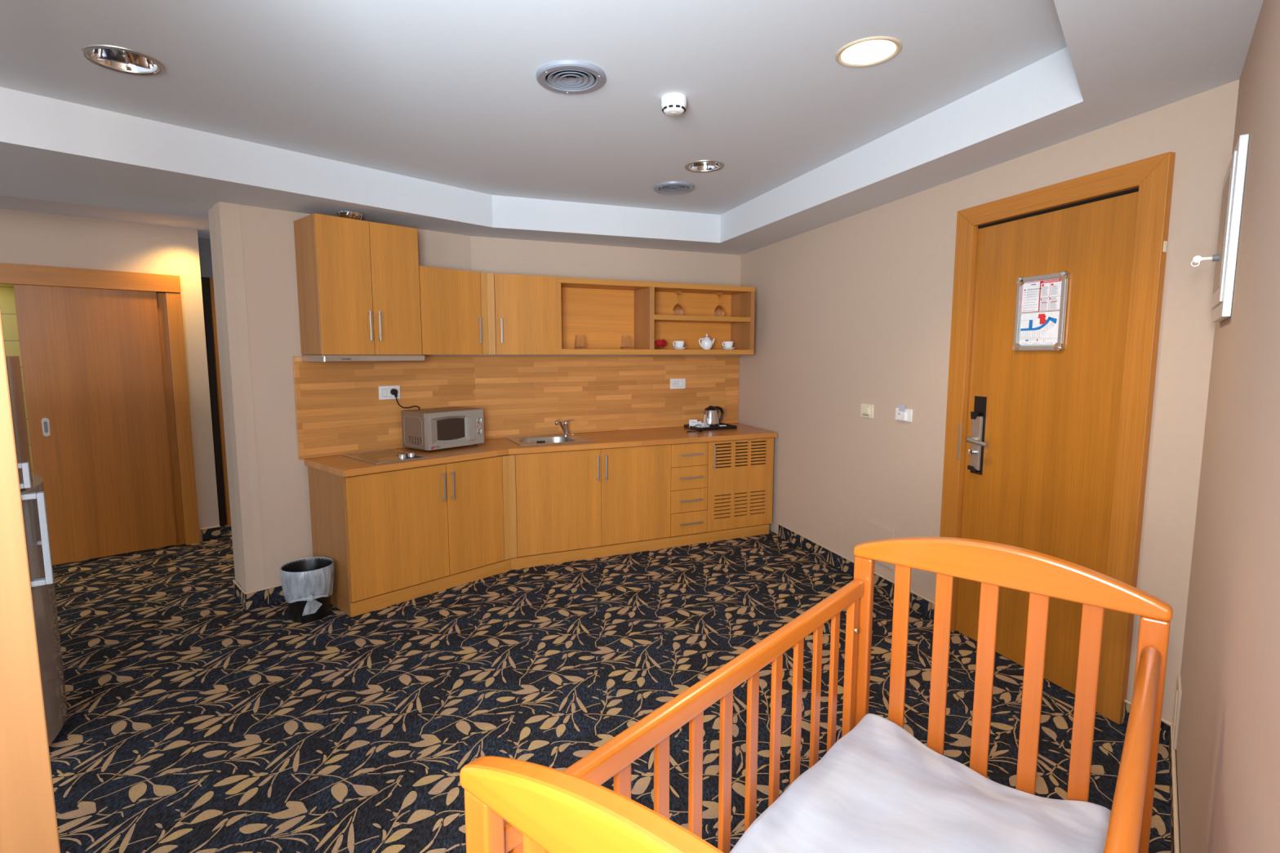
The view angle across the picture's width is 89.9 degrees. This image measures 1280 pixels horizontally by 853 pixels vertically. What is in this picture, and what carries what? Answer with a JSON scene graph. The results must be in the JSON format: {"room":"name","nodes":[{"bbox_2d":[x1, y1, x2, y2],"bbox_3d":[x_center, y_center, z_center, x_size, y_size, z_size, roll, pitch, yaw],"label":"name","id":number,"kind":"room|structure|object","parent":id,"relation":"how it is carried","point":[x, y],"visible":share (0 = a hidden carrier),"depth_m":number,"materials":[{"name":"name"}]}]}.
{"room":"hotel suite","nodes":[
{"label":"hotel suite","id":0,"kind":"room"},
{"bbox_2d":[0,284,33,473],"bbox_3d":[-5.194,-0.241,4.540,3.100,2.460,0.051,-6,9,-43],"label":"wall","id":1,"kind":"structure","parent":0,"point":[7,304],"depth_m":4.85,"materials":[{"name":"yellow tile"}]},
{"bbox_2d":[0,208,219,541],"bbox_3d":[-4.651,-0.187,4.059,3.230,2.460,0.100,-6,9,-43],"label":"wall","id":2,"kind":"structure","parent":0,"point":[27,237],"depth_m":4.79,"materials":[{"name":"paint"}]},
{"bbox_2d":[0,262,200,565],"bbox_3d":[-4.664,0.004,3.989,3.086,2.095,0.096,-6,9,-43],"label":"door","id":3,"kind":"structure","parent":2,"relation":"in","point":[103,352],"depth_m":4.68,"materials":[{"name":"brown wood"}]},
{"bbox_2d":[200,525,221,541],"bbox_3d":[-3.481,0.868,5.204,0.130,0.106,0.013,-6,9,-43],"label":"baseboard","id":4,"kind":"structure","parent":2,"relation":"attached to","point":[213,532],"depth_m":5.20,"materials":[{"name":"carpet"}]},
{"bbox_2d":[197,237,213,277],"bbox_3d":[-3.548,-1.449,5.516,2.800,0.360,0.101,-6,9,-43],"label":"wall","id":5,"kind":"structure","parent":0,"point":[204,244],"depth_m":5.37,"materials":[{"name":"grey paint"}]},
{"bbox_2d":[155,277,231,525],"bbox_3d":[-3.982,-0.160,5.244,1.000,2.140,0.112,-6,9,-43],"label":"door","id":6,"kind":"structure","parent":5,"relation":"in","point":[207,286],"depth_m":5.51,"materials":[{"name":"brown wood"}]},
{"bbox_2d":[208,203,265,589],"bbox_3d":[-2.385,-0.158,3.797,0.100,2.460,0.287,-6,9,-43],"label":"wall pillar","id":7,"kind":"structure","parent":0,"point":[235,208],"depth_m":3.75,"materials":[{"name":"paint"}]},
{"bbox_2d":[232,579,245,608],"bbox_3d":[-2.422,1.017,3.885,0.013,0.106,0.300,-6,9,-43],"label":"baseboard","id":8,"kind":"structure","parent":7,"relation":"attached to","point":[239,593],"depth_m":3.88,"materials":[{"name":"carpet"}]},
{"bbox_2d":[213,201,473,592],"bbox_3d":[-1.808,-0.211,4.269,0.100,2.460,1.600,6,9,43],"label":"wall","id":9,"kind":"structure","parent":0,"point":[268,236],"depth_m":3.79,"materials":[{"name":"paint"}]},
{"bbox_2d":[244,583,284,609],"bbox_3d":[-2.195,1.014,3.910,0.013,0.106,0.372,6,9,43],"label":"baseboard","id":10,"kind":"structure","parent":9,"relation":"attached to","point":[268,595],"depth_m":3.84,"materials":[{"name":"carpet"}]},
{"bbox_2d":[293,213,422,355],"bbox_3d":[-1.714,-0.838,3.948,0.359,0.787,0.615,6,9,43],"label":"upper cabinet","id":11,"kind":"object","parent":9,"relation":"attached to","point":[358,281],"visible":1,"depth_m":3.80,"materials":[{"name":"brown wood"}]},
{"bbox_2d":[337,210,362,220],"bbox_3d":[-1.723,-1.243,3.810,0.143,0.046,0.143,0,6,0],"label":"glass bowl","id":12,"kind":"object","parent":11,"relation":"on","point":[351,215],"visible":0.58,"depth_m":3.76,"materials":[{"name":"clear glass"}]},
{"bbox_2d":[302,355,425,362],"bbox_3d":[-1.710,-0.424,3.991,0.343,0.042,0.624,6,9,43],"label":"hood","id":13,"kind":"object","parent":9,"relation":"attached to","point":[325,358],"visible":0.98,"depth_m":3.83,"materials":[{"name":"metal"}]},
{"bbox_2d":[418,266,482,354],"bbox_3d":[-1.349,-0.769,4.346,0.359,0.559,0.444,6,9,43],"label":"upper cabinet","id":14,"kind":"object","parent":9,"relation":"attached to","point":[451,318],"visible":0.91,"depth_m":4.24,"materials":[{"name":"brown wood"}]},
{"bbox_2d":[470,235,740,355],"bbox_3d":[-0.139,-0.346,5.463,2.568,2.460,0.100,-4,7,-29],"label":"wall","id":15,"kind":"structure","parent":0,"point":[488,255],"depth_m":5.20,"materials":[{"name":"paint"}]},
{"bbox_2d":[292,355,739,459],"bbox_3d":[-0.658,-0.241,5.044,3.675,0.628,0.269,-5,8,-35],"label":"backsplash","id":16,"kind":"structure","parent":15,"relation":"attached to","point":[340,411],"depth_m":4.93,"materials":[{"name":"brown wood"}]},
{"bbox_2d":[378,385,399,399],"bbox_3d":[-1.678,-0.227,4.298,0.012,0.090,0.146,6,9,43],"label":"socket","id":17,"kind":"object","parent":16,"relation":"attached to","point":[384,391],"visible":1,"depth_m":4.29,"materials":[{"name":"white plastic"}]},
{"bbox_2d":[390,388,419,408],"bbox_3d":[-1.590,-0.177,4.366,0.039,0.167,0.207,6,9,43],"label":"plug","id":18,"kind":"object","parent":16,"relation":"attached to","point":[393,392],"visible":0.96,"depth_m":4.30,"materials":[{"name":"black plastic"}]},
{"bbox_2d":[670,377,685,389],"bbox_3d":[0.333,-0.378,5.644,0.156,0.090,0.010,-4,7,-29],"label":"socket","id":19,"kind":"object","parent":16,"relation":"attached to","point":[674,383],"visible":1,"depth_m":5.64,"materials":[{"name":"white plastic"}]},
{"bbox_2d":[480,272,557,354],"bbox_3d":[-0.913,-0.805,4.668,0.553,0.559,0.359,-3,7,-24],"label":"upper cabinet","id":20,"kind":"object","parent":15,"relation":"attached to","point":[526,305],"depth_m":4.53,"materials":[{"name":"brown wood"}]},
{"bbox_2d":[556,276,755,354],"bbox_3d":[0.113,-0.859,5.152,1.711,0.557,0.315,-3,7,-24],"label":"shelf unit","id":21,"kind":"object","parent":20,"relation":"attached to","point":[603,311],"visible":0.82,"depth_m":5.18,"materials":[{"name":"brown wood"}]},
{"bbox_2d":[573,334,585,349],"bbox_3d":[-0.457,-0.641,4.871,0.086,0.108,0.086,0,6,0],"label":"tumbler","id":22,"kind":"object","parent":21,"relation":"on","point":[584,347],"visible":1,"depth_m":4.85,"materials":[{"name":"clear glass"}]},
{"bbox_2d":[620,335,631,349],"bbox_3d":[-0.112,-0.659,5.026,0.086,0.108,0.086,0,6,0],"label":"tumbler","id":23,"kind":"object","parent":21,"relation":"on","point":[621,347],"visible":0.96,"depth_m":5.01,"materials":[{"name":"clear glass"}]},
{"bbox_2d":[654,339,662,348],"bbox_3d":[0.138,-0.655,5.095,0.054,0.075,0.086,-4,7,-30],"label":"spice jar","id":24,"kind":"object","parent":21,"relation":"on","point":[658,342],"visible":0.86,"depth_m":5.07,"materials":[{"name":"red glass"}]},
{"bbox_2d":[656,339,666,348],"bbox_3d":[0.173,-0.662,5.155,0.086,0.075,0.054,5,8,40],"label":"spice jar","id":25,"kind":"object","parent":21,"relation":"on","point":[664,341],"visible":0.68,"depth_m":5.13,"materials":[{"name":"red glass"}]},
{"bbox_2d":[672,291,683,315],"bbox_3d":[0.306,-0.990,5.178,0.084,0.196,0.084,0,6,0],"label":"wine glass","id":26,"kind":"object","parent":21,"relation":"on","point":[677,304],"visible":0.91,"depth_m":5.17,"materials":[{"name":"clear glass"}]},
{"bbox_2d":[671,346,687,349],"bbox_3d":[0.322,-0.637,5.231,0.134,0.018,0.134,0,6,0],"label":"saucer","id":27,"kind":"object","parent":21,"relation":"on","point":[674,348],"visible":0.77,"depth_m":5.19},
{"bbox_2d":[672,341,684,346],"bbox_3d":[0.320,-0.666,5.224,0.083,0.060,0.090,3,7,25],"label":"teacup","id":28,"kind":"object","parent":27,"relation":"on","point":[677,344],"visible":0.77,"depth_m":5.20,"materials":[{"name":"white ceramic"}]},
{"bbox_2d":[698,333,715,349],"bbox_3d":[0.555,-0.704,5.329,0.100,0.130,0.125,3,7,28],"label":"teapot","id":29,"kind":"object","parent":21,"relation":"on","point":[706,343],"visible":0.86,"depth_m":5.30,"materials":[{"name":"white ceramic"}]},
{"bbox_2d":[714,293,724,316],"bbox_3d":[0.658,-1.008,5.336,0.084,0.196,0.084,0,6,0],"label":"wine glass","id":30,"kind":"object","parent":21,"relation":"on","point":[720,306],"visible":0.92,"depth_m":5.33,"materials":[{"name":"clear glass"}]},
{"bbox_2d":[721,347,735,349],"bbox_3d":[0.748,-0.659,5.422,0.134,0.018,0.134,0,6,0],"label":"saucer","id":31,"kind":"object","parent":21,"relation":"on","point":[722,348],"visible":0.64,"depth_m":5.38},
{"bbox_2d":[722,341,733,347],"bbox_3d":[0.746,-0.687,5.415,0.083,0.060,0.090,3,7,25],"label":"teacup","id":32,"kind":"object","parent":31,"relation":"on","point":[726,344],"visible":0.98,"depth_m":5.39,"materials":[{"name":"white ceramic"}]},
{"bbox_2d":[48,524,1171,852],"bbox_3d":[-1.900,1.220,2.553,10.200,0.001,10.000,0,6,0],"label":"floor","id":33,"kind":"structure","parent":0,"point":[197,721],"depth_m":2.85,"materials":[{"name":"carpet"}]},
{"bbox_2d":[0,307,60,852],"bbox_3d":[-1.132,0.322,0.714,0.400,2.200,0.620,5,8,37],"label":"tall cabinet","id":34,"kind":"object","parent":33,"relation":"on","point":[28,812],"visible":1,"depth_m":0.82,"materials":[{"name":"brown wood"}]},
{"bbox_2d":[5,355,67,745],"bbox_3d":[-2.587,0.492,2.354,0.650,1.493,0.566,-5,8,-40],"label":"refrigerator","id":35,"kind":"object","parent":33,"relation":"on","point":[32,486],"visible":0.53,"depth_m":2.40,"materials":[{"name":"metal"}]},
{"bbox_2d":[280,556,334,622],"bbox_3d":[-1.899,0.940,3.680,0.276,0.306,0.274,3,7,27],"label":"waste bin","id":36,"kind":"object","parent":33,"relation":"on","point":[307,584],"visible":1,"depth_m":3.59,"materials":[{"name":"black plastic"}]},
{"bbox_2d":[307,456,504,603],"bbox_3d":[-1.479,0.585,4.173,0.579,0.735,1.045,6,9,43],"label":"base cabinet","id":37,"kind":"object","parent":33,"relation":"on","point":[383,532],"visible":0.92,"depth_m":3.90,"materials":[{"name":"brown wood"}]},
{"bbox_2d":[303,422,777,477],"bbox_3d":[-0.461,0.123,4.804,3.639,0.039,0.876,-4,8,-32],"label":"countertop","id":38,"kind":"structure","parent":37,"relation":"on","point":[340,465],"depth_m":4.54,"materials":[{"name":"brown wood"}]},
{"bbox_2d":[342,448,428,464],"bbox_3d":[-1.601,0.176,4.024,0.490,0.030,0.330,6,9,43],"label":"cooktop","id":39,"kind":"object","parent":38,"relation":"in","point":[390,455],"visible":1,"depth_m":3.99,"materials":[{"name":"glass"}]},
{"bbox_2d":[400,406,484,452],"bbox_3d":[-1.347,0.015,4.418,0.328,0.262,0.454,5,8,38],"label":"microwave","id":40,"kind":"object","parent":38,"relation":"on","point":[431,428],"visible":1,"depth_m":4.30,"materials":[{"name":"silver metal"}]},
{"bbox_2d":[506,433,593,445],"bbox_3d":[-0.685,0.171,4.825,0.542,0.155,0.457,-3,7,-24],"label":"sink","id":41,"kind":"object","parent":38,"relation":"in","point":[559,438],"visible":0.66,"depth_m":4.91,"materials":[{"name":"metal"}]},
{"bbox_2d":[554,419,574,435],"bbox_3d":[-0.604,0.008,4.982,0.073,0.140,0.242,3,7,27],"label":"tap","id":42,"kind":"object","parent":38,"relation":"on","point":[564,425],"visible":1,"depth_m":5.02,"materials":[{"name":"silver metal"}]},
{"bbox_2d":[684,422,737,430],"bbox_3d":[0.611,0.001,5.589,0.376,0.026,0.271,-3,7,-24],"label":"serving tray","id":43,"kind":"object","parent":38,"relation":"on","point":[728,426],"visible":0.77,"depth_m":5.50,"materials":[{"name":"black plastic"}]},
{"bbox_2d":[688,419,697,427],"bbox_3d":[0.460,-0.025,5.550,0.075,0.070,0.015,-2,7,-19],"label":"printed card","id":44,"kind":"object","parent":43,"relation":"on","point":[691,422],"visible":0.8,"depth_m":5.55,"materials":[{"name":"paper"}]},
{"bbox_2d":[696,421,702,427],"bbox_3d":[0.514,-0.017,5.551,0.050,0.054,0.020,-4,8,-33],"label":"sachet","id":45,"kind":"object","parent":43,"relation":"on","point":[697,422],"visible":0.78,"depth_m":5.54,"materials":[{"name":"paper"}]},
{"bbox_2d":[686,405,724,431],"bbox_3d":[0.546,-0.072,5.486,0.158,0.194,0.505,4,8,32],"label":"kettle","id":46,"kind":"object","parent":43,"relation":"on","point":[710,417],"visible":0.93,"depth_m":5.55,"materials":[{"name":"silver metal"}]},
{"bbox_2d":[330,524,768,617],"bbox_3d":[-0.386,0.961,4.488,3.410,0.080,0.502,-3,7,-23],"label":"plinth","id":47,"kind":"object","parent":33,"relation":"on","point":[379,602],"visible":0.86,"depth_m":4.53,"materials":[{"name":"brown wood"}]},
{"bbox_2d":[499,444,671,559],"bbox_3d":[-0.463,0.503,4.902,1.306,0.735,0.579,-3,7,-24],"label":"base cabinet","id":48,"kind":"object","parent":33,"relation":"on","point":[566,500],"depth_m":4.65,"materials":[{"name":"brown wood"}]},
{"bbox_2d":[670,441,707,537],"bbox_3d":[0.281,0.465,5.238,0.323,0.735,0.585,-3,7,-24],"label":"base cabinet","id":49,"kind":"object","parent":33,"relation":"on","point":[689,461],"visible":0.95,"depth_m":5.00,"materials":[{"name":"brown wood"}]},
{"bbox_2d":[706,437,773,532],"bbox_3d":[0.715,0.442,5.439,0.631,0.735,0.579,-3,7,-24],"label":"base cabinet","id":50,"kind":"object","parent":33,"relation":"on","point":[740,486],"visible":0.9,"depth_m":5.21,"materials":[{"name":"brown wood"}]},
{"bbox_2d":[459,537,1173,852],"bbox_3d":[0.446,0.855,1.139,0.681,1.044,1.296,6,8,40],"label":"crib","id":51,"kind":"object","parent":33,"relation":"on","point":[512,806],"visible":0.88,"depth_m":1.38,"materials":[{"name":"orange wood"}]},
{"bbox_2d":[729,713,1111,852],"bbox_3d":[0.453,0.908,1.159,0.585,0.172,1.190,6,8,40],"label":"mattress","id":52,"kind":"object","parent":51,"relation":"on","point":[878,788],"visible":0.99,"depth_m":1.37,"materials":[{"name":"white fabric"}]},
{"bbox_2d":[0,0,1263,254],"bbox_3d":[-1.950,-1.211,2.228,10.100,0.369,9.900,0,6,0],"label":"ceiling","id":53,"kind":"structure","parent":0,"point":[433,115],"depth_m":2.69,"materials":[{"name":"paint"}]},
{"bbox_2d":[80,44,164,75],"bbox_3d":[-1.866,-1.375,2.311,0.236,0.117,0.236,-1,6,2],"label":"recessed light","id":54,"kind":"object","parent":53,"relation":"in","point":[118,59],"visible":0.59,"depth_m":2.37,"materials":[{"name":"silver metal"}]},
{"bbox_2d":[536,60,605,93],"bbox_3d":[-0.273,-1.377,2.538,0.274,0.019,0.274,-1,6,2],"label":"ceiling vent","id":55,"kind":"object","parent":53,"relation":"in","point":[567,77],"visible":1,"depth_m":2.52,"materials":[{"name":"metal"}]},
{"bbox_2d":[661,93,686,115],"bbox_3d":[0.147,-1.392,2.782,0.112,0.065,0.112,0,6,0],"label":"smoke detector","id":56,"kind":"object","parent":53,"relation":"attached to","point":[673,106],"visible":1,"depth_m":2.75,"materials":[{"name":"white plastic"}]},
{"bbox_2d":[653,181,694,194],"bbox_3d":[0.224,-1.583,4.257,0.274,0.019,0.274,-1,6,2],"label":"ceiling vent","id":57,"kind":"object","parent":53,"relation":"in","point":[669,187],"visible":1,"depth_m":4.23,"materials":[{"name":"metal"}]},
{"bbox_2d":[684,160,724,172],"bbox_3d":[0.381,-1.596,3.795,0.236,0.117,0.236,-1,6,2],"label":"recessed light","id":58,"kind":"object","parent":53,"relation":"in","point":[702,166],"visible":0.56,"depth_m":3.87,"materials":[{"name":"silver metal"}]},
{"bbox_2d":[835,35,902,66],"bbox_3d":[0.849,-1.448,2.384,0.236,0.117,0.236,-1,6,2],"label":"recessed light","id":59,"kind":"object","parent":53,"relation":"in","point":[871,51],"visible":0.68,"depth_m":2.45,"materials":[{"name":"white glass"}]},
{"bbox_2d":[737,79,1239,723],"bbox_3d":[1.526,-0.198,4.154,0.101,2.460,3.932,-2,7,-17],"label":"wall","id":60,"kind":"structure","parent":0,"point":[851,312],"depth_m":3.72,"materials":[{"name":"paint"}]},
{"bbox_2d":[778,523,934,620],"bbox_3d":[1.414,0.953,4.457,0.013,0.106,1.820,-2,7,-17],"label":"baseboard","id":61,"kind":"structure","parent":60,"relation":"attached to","point":[917,602],"depth_m":4.44,"materials":[{"name":"carpet"}]},
{"bbox_2d":[860,403,874,418],"bbox_3d":[1.466,-0.101,4.153,0.021,0.088,0.125,-2,7,-17],"label":"wall switch","id":62,"kind":"object","parent":60,"relation":"attached to","point":[866,410],"visible":1,"depth_m":4.14,"materials":[{"name":"beige plastic"}]},
{"bbox_2d":[867,520,894,569],"bbox_3d":[1.526,0.748,4.068,0.011,0.250,0.250,-2,7,-16],"label":"cover","id":63,"kind":"object","parent":60,"relation":"attached to","point":[876,531],"visible":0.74,"depth_m":4.07,"materials":[{"name":"paint"}]},
{"bbox_2d":[895,404,912,422],"bbox_3d":[1.565,-0.082,3.818,0.023,0.100,0.140,-2,7,-17],"label":"card holder","id":64,"kind":"object","parent":60,"relation":"attached to","point":[902,414],"visible":1,"depth_m":3.80,"materials":[{"name":"white plastic"}]},
{"bbox_2d":[939,151,1175,724],"bbox_3d":[1.835,0.045,2.985,0.168,2.240,1.037,-2,7,-17],"label":"door","id":65,"kind":"structure","parent":60,"relation":"in","point":[1046,452],"depth_m":2.83,"materials":[{"name":"brown wood"}]},
{"bbox_2d":[1012,271,1070,351],"bbox_3d":[1.820,-0.517,2.923,0.018,0.352,0.266,-2,7,-16],"label":"sign","id":66,"kind":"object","parent":65,"relation":"attached to","point":[1041,303],"depth_m":2.91,"materials":[{"name":"paper"}]},
{"bbox_2d":[1122,699,1173,749],"bbox_3d":[1.997,1.171,2.523,0.013,0.106,0.182,-2,7,-17],"label":"baseboard","id":67,"kind":"structure","parent":60,"relation":"attached to","point":[1165,729],"depth_m":2.47,"materials":[{"name":"carpet"}]},
{"bbox_2d":[1175,0,1279,852],"bbox_3d":[1.057,0.156,1.024,0.100,2.460,3.270,5,8,39],"label":"wall","id":68,"kind":"structure","parent":0,"point":[1228,750],"depth_m":1.30,"materials":[{"name":"paint"}]},
{"bbox_2d":[1168,724,1180,852],"bbox_3d":[1.332,1.277,1.587,0.013,0.106,2.190,5,8,39],"label":"baseboard","id":69,"kind":"structure","parent":68,"relation":"attached to","point":[1175,829],"depth_m":2.04,"materials":[{"name":"wood"}]},
{"bbox_2d":[1170,674,1182,750],"bbox_3d":[1.942,1.031,2.323,0.016,0.220,0.163,5,8,39],"label":"access cover","id":70,"kind":"object","parent":68,"relation":"attached to","point":[1179,685],"visible":1,"depth_m":2.26,"materials":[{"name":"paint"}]},
{"bbox_2d":[1211,133,1249,322],"bbox_3d":[1.733,-0.559,1.904,0.042,0.480,0.420,5,8,39],"label":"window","id":71,"kind":"structure","parent":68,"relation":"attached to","point":[1225,258],"depth_m":1.76,"materials":[{"name":"white metal"}]},
{"bbox_2d":[1191,255,1212,266],"bbox_3d":[1.691,-0.499,1.932,0.048,0.032,0.002,5,8,38],"label":"key","id":72,"kind":"object","parent":71,"relation":"attached to","point":[1197,259],"visible":1,"depth_m":1.94,"materials":[{"name":"white metal"}]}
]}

